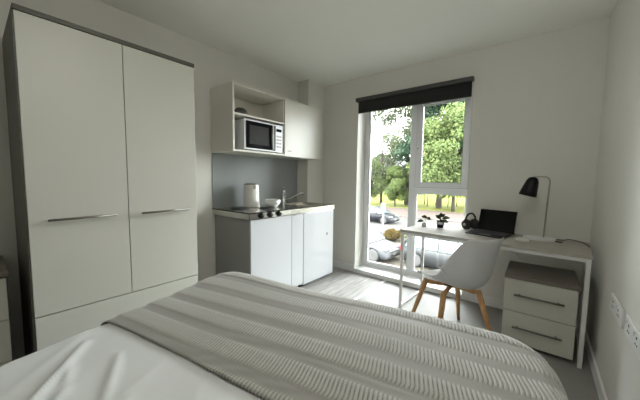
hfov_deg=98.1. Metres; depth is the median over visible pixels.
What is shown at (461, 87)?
roller blind
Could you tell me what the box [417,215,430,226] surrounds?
potted plant
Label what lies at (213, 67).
wall
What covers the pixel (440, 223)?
potted plant
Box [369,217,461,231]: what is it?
road
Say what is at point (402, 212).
footpath
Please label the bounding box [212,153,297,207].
backsplash
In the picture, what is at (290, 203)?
sink
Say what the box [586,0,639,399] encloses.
wall
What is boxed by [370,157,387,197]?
tree
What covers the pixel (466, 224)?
ear cup
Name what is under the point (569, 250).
desk
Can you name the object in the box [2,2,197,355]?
wardrobe
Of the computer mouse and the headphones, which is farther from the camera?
the headphones
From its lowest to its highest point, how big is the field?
0.300 m
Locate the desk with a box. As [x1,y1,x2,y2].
[398,223,593,368]
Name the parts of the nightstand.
panel, drawer, drawer, drawer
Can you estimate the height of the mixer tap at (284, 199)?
0.212 m
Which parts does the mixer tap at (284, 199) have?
spout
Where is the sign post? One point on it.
(383, 205)
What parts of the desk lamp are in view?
lamp shade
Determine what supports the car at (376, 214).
on the road
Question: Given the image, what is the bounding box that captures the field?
[370,191,464,212]
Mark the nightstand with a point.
(6, 346)
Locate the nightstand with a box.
[0,255,13,366]
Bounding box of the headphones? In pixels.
[461,213,478,228]
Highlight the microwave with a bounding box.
[235,118,282,152]
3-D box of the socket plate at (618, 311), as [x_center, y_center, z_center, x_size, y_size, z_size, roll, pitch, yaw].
[1.488,0.549,1.394,0.014,0.086,0.270,4,6,38]
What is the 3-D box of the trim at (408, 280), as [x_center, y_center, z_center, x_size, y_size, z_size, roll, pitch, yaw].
[1.011,0.949,3.321,1.283,0.052,0.232,4,6,38]
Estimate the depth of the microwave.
2.74 m
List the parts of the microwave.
door, door handle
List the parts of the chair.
leg, leg, cross rail, cross rail, leg, leg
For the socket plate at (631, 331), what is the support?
attached to the wall at (615, 230)
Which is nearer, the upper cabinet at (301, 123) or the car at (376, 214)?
the upper cabinet at (301, 123)
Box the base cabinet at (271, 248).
[215,213,302,286]
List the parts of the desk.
leg, floor rail, leg, frame, floor rail, leg, leg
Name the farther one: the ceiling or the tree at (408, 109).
the tree at (408, 109)
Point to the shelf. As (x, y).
(237, 115)
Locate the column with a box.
[297,79,324,202]
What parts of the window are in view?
sash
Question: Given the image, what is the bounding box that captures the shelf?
[234,112,283,124]
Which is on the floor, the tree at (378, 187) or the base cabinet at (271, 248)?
the base cabinet at (271, 248)
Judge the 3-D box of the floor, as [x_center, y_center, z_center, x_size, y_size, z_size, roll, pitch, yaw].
[-0.006,1.222,0.975,4.070,0.150,4.788,4,6,38]
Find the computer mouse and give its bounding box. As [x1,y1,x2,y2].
[515,237,528,241]
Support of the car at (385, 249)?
on the paving
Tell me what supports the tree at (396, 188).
on the field
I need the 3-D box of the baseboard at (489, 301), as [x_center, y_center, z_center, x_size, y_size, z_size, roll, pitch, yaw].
[1.092,0.946,3.137,2.716,0.090,0.014,4,6,38]
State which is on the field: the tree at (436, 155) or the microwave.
the tree at (436, 155)
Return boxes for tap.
[281,186,303,202]
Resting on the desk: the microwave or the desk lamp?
the desk lamp
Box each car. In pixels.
[368,226,400,261]
[369,206,399,223]
[399,236,462,267]
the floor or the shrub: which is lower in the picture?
the floor
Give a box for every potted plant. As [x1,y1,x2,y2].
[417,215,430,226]
[436,213,449,227]
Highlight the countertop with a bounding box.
[212,201,333,219]
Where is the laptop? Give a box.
[465,209,517,238]
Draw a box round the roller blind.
[356,76,474,153]
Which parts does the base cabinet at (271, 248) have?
door, filler panel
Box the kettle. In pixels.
[243,183,259,207]
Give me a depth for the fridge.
3.21 m
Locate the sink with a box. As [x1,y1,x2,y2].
[282,202,322,212]
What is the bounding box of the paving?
[368,233,438,270]
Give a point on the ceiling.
(323, 42)
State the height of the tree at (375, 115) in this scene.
18.109 m
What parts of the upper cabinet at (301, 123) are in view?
door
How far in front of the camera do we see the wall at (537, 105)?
2.50 m
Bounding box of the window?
[362,88,472,281]
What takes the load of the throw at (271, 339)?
on the duvet at (108, 361)
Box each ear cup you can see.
[461,219,471,228]
[470,219,478,228]
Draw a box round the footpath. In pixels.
[386,207,463,222]
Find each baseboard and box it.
[332,260,577,327]
[584,329,607,399]
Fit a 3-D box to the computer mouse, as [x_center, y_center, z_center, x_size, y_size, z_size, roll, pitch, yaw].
[1.575,0.307,2.165,0.092,0.027,0.063,4,5,32]
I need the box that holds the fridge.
[298,209,332,286]
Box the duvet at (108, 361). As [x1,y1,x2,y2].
[0,323,262,399]
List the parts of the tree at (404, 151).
crown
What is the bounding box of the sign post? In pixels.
[381,203,385,234]
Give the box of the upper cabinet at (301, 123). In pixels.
[210,81,320,159]
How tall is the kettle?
0.252 m
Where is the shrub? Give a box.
[383,228,404,240]
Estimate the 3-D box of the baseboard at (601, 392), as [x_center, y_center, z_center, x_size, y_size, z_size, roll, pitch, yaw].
[1.596,1.075,1.580,0.014,0.090,1.838,4,6,38]
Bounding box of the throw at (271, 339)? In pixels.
[100,272,567,399]
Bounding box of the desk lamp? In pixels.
[519,176,555,241]
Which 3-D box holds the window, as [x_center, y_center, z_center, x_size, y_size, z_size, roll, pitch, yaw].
[1.099,-0.138,3.329,1.283,2.130,0.112,4,6,38]
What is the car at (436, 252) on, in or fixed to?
on the paving
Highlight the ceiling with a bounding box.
[97,0,617,85]
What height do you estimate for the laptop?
0.202 m
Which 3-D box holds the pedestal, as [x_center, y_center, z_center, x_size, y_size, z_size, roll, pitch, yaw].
[1.660,0.813,2.113,0.417,0.530,0.482,4,6,38]
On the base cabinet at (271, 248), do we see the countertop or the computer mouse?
the countertop
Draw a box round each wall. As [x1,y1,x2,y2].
[0,0,297,359]
[323,17,610,317]
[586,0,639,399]
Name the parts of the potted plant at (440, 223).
pot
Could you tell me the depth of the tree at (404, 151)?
39.22 m
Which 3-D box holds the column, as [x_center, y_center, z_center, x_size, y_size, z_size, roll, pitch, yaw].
[-0.131,-0.318,3.813,0.185,2.470,0.338,4,6,38]
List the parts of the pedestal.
handle, drawer, handle, drawer, panel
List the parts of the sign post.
sign plate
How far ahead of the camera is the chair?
1.93 m
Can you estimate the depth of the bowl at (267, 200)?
2.88 m
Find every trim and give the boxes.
[353,264,461,299]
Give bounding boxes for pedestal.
[501,260,581,359]
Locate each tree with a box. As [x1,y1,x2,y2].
[370,107,410,203]
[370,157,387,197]
[377,105,437,204]
[381,165,408,205]
[391,101,464,207]
[405,102,464,211]
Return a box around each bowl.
[234,108,247,114]
[265,199,280,201]
[265,201,280,207]
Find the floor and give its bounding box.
[300,266,598,399]
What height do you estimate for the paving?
0.300 m
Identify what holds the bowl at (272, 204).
on the countertop
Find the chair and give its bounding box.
[412,237,503,330]
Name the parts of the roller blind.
bead chain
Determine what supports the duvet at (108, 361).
on the bed
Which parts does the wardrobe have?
door, handle, panel, drawer, door, handle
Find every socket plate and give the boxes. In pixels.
[609,293,625,328]
[624,314,639,359]
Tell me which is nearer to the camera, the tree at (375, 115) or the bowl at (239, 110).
the bowl at (239, 110)

